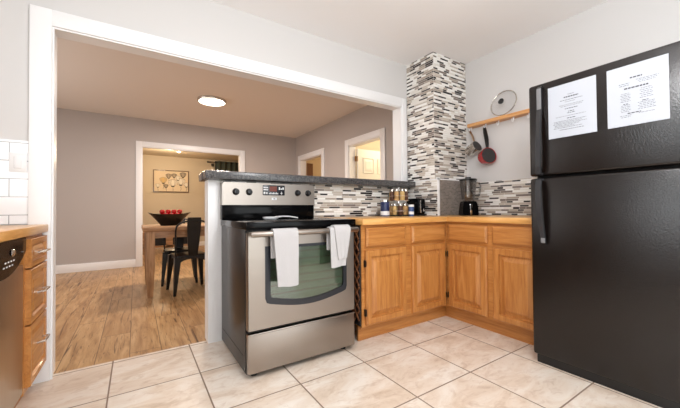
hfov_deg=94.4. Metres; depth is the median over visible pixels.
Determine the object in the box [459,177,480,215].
blender
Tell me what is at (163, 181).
print
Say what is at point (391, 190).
spice jar
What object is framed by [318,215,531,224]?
countertop
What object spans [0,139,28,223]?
subway tile
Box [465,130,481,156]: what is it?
saucepan
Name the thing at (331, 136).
wall
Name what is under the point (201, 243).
baseboard
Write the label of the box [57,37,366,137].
ceiling
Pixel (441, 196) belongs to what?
wall
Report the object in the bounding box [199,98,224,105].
diffuser
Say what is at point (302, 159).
trim
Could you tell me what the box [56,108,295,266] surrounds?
wall
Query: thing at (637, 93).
paper sheet
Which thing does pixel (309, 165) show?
door
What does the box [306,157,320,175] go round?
wall
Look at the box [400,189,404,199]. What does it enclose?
spice jar
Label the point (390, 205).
spice jar
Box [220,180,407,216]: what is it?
backsplash
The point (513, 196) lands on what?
backsplash
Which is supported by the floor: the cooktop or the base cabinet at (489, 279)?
the base cabinet at (489, 279)
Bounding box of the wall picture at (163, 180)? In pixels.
[153,169,188,192]
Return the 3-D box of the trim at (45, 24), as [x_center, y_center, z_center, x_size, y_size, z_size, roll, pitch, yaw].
[-0.565,-0.060,2.688,3.014,2.193,0.150,0,-1,-33]
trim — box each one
[28,4,406,383]
[136,141,244,266]
[298,148,324,176]
[345,127,385,179]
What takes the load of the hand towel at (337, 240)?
hanging from the electric range
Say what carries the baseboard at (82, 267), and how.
attached to the wall at (96, 153)
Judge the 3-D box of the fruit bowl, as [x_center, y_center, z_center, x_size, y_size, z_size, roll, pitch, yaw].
[-2.170,0.188,4.019,0.490,0.167,0.240,0,-1,-33]
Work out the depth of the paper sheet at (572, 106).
1.83 m
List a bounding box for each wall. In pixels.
[0,0,407,343]
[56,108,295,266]
[143,155,237,241]
[296,105,392,179]
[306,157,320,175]
[355,140,379,177]
[406,52,466,180]
[408,178,470,215]
[446,0,679,291]
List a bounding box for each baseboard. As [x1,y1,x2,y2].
[56,259,135,273]
[155,241,204,248]
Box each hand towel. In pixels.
[270,228,298,286]
[326,224,350,267]
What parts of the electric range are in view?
knob, knob, display panel, storage drawer, oven door, handle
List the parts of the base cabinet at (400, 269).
panel, drawer, door, drawer, door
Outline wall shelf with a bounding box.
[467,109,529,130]
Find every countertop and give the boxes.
[0,224,47,242]
[199,170,415,187]
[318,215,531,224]
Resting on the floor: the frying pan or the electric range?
the electric range
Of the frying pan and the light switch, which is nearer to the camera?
the light switch
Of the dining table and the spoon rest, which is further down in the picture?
the dining table
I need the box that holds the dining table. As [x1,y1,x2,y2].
[141,223,204,297]
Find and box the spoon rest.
[263,216,297,219]
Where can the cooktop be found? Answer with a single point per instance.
(226, 223)
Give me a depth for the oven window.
2.06 m
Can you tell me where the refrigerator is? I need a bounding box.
[529,41,679,407]
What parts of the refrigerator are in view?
handle, handle, freezer door, fridge door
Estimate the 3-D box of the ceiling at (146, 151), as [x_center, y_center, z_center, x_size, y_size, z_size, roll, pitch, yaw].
[-3.984,-1.340,7.216,5.300,0.100,2.820,0,-1,-33]
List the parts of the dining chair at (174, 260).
leg, leg, seat, leg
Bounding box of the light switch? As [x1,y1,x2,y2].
[9,152,26,171]
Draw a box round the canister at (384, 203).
[380,199,389,215]
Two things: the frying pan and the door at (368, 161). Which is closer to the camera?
the frying pan
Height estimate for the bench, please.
0.500 m
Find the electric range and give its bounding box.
[220,182,358,375]
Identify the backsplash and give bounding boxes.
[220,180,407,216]
[471,177,536,214]
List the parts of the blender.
lid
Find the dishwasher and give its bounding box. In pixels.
[0,237,25,407]
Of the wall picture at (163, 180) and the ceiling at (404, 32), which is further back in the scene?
the wall picture at (163, 180)
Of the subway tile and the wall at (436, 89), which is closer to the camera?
the subway tile
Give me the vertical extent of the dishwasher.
0.866 m
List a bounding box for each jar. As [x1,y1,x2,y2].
[389,204,392,214]
[390,189,393,199]
[392,203,396,214]
[394,189,398,199]
[398,203,402,214]
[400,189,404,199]
[403,203,406,214]
[404,189,407,199]
[408,205,413,215]
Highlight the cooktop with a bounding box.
[221,218,355,229]
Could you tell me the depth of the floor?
1.97 m
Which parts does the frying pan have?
handle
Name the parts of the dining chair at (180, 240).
leg, seat, leg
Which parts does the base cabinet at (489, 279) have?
drawer, door, drawer, door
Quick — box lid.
[491,90,516,115]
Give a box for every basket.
[155,238,165,245]
[173,237,186,244]
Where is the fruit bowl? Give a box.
[148,212,190,225]
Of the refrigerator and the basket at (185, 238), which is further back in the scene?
the basket at (185, 238)
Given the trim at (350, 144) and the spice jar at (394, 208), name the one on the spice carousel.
the spice jar at (394, 208)
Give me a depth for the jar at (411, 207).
2.99 m
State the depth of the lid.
3.03 m
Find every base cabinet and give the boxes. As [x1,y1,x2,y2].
[14,233,50,407]
[351,222,446,340]
[446,222,533,344]
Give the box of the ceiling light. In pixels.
[197,95,226,106]
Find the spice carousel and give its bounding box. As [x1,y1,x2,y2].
[387,187,409,215]
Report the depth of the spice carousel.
3.07 m
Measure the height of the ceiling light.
0.045 m
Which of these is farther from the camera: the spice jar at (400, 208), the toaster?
the toaster
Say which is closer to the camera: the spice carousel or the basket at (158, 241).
the spice carousel
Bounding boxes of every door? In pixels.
[307,163,312,175]
[355,149,379,179]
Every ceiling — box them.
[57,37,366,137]
[143,148,237,161]
[210,0,607,65]
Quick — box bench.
[143,232,187,254]
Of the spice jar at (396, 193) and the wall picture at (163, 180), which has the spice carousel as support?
the spice jar at (396, 193)
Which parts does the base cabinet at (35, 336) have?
frame, drawer, drawer, drawer, handle, handle, handle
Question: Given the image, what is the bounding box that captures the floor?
[15,246,661,407]
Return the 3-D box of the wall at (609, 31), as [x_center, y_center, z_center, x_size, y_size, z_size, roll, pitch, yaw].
[2.402,-0.313,1.991,0.100,2.626,4.300,0,-1,-33]
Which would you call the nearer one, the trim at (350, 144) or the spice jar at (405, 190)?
the spice jar at (405, 190)
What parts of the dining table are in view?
leg, leg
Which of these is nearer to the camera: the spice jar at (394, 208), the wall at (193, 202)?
the spice jar at (394, 208)
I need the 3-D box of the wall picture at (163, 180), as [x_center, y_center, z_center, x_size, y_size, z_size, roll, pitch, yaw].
[-4.499,-0.606,8.409,0.853,0.584,0.029,0,-1,-33]
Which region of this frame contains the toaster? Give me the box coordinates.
[407,198,424,215]
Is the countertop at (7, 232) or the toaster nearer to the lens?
the countertop at (7, 232)
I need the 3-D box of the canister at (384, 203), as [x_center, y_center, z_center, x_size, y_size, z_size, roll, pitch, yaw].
[0.433,0.038,3.030,0.088,0.162,0.088,0,-1,-33]
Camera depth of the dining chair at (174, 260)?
3.76 m
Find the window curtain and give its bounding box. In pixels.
[215,161,237,171]
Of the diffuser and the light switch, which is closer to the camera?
the light switch
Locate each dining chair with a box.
[161,218,197,286]
[166,217,204,296]
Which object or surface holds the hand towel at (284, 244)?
hanging from the electric range
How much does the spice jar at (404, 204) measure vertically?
0.111 m
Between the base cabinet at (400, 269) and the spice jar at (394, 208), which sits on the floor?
the base cabinet at (400, 269)
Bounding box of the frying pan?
[478,127,495,164]
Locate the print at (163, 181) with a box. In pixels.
[155,173,187,190]
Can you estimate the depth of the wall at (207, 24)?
2.36 m
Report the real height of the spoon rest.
0.026 m
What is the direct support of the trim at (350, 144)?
attached to the wall at (331, 136)
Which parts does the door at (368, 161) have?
panel, panel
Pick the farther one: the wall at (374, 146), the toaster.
the wall at (374, 146)
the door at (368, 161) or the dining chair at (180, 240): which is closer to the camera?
the dining chair at (180, 240)
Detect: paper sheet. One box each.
[548,75,596,139]
[607,53,669,128]
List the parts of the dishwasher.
control panel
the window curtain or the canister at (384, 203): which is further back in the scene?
the window curtain
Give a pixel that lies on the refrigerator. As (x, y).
(605, 202)
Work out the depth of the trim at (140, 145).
5.63 m
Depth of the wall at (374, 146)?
6.27 m
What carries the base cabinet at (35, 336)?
on the floor
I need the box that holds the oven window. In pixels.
[270,245,341,297]

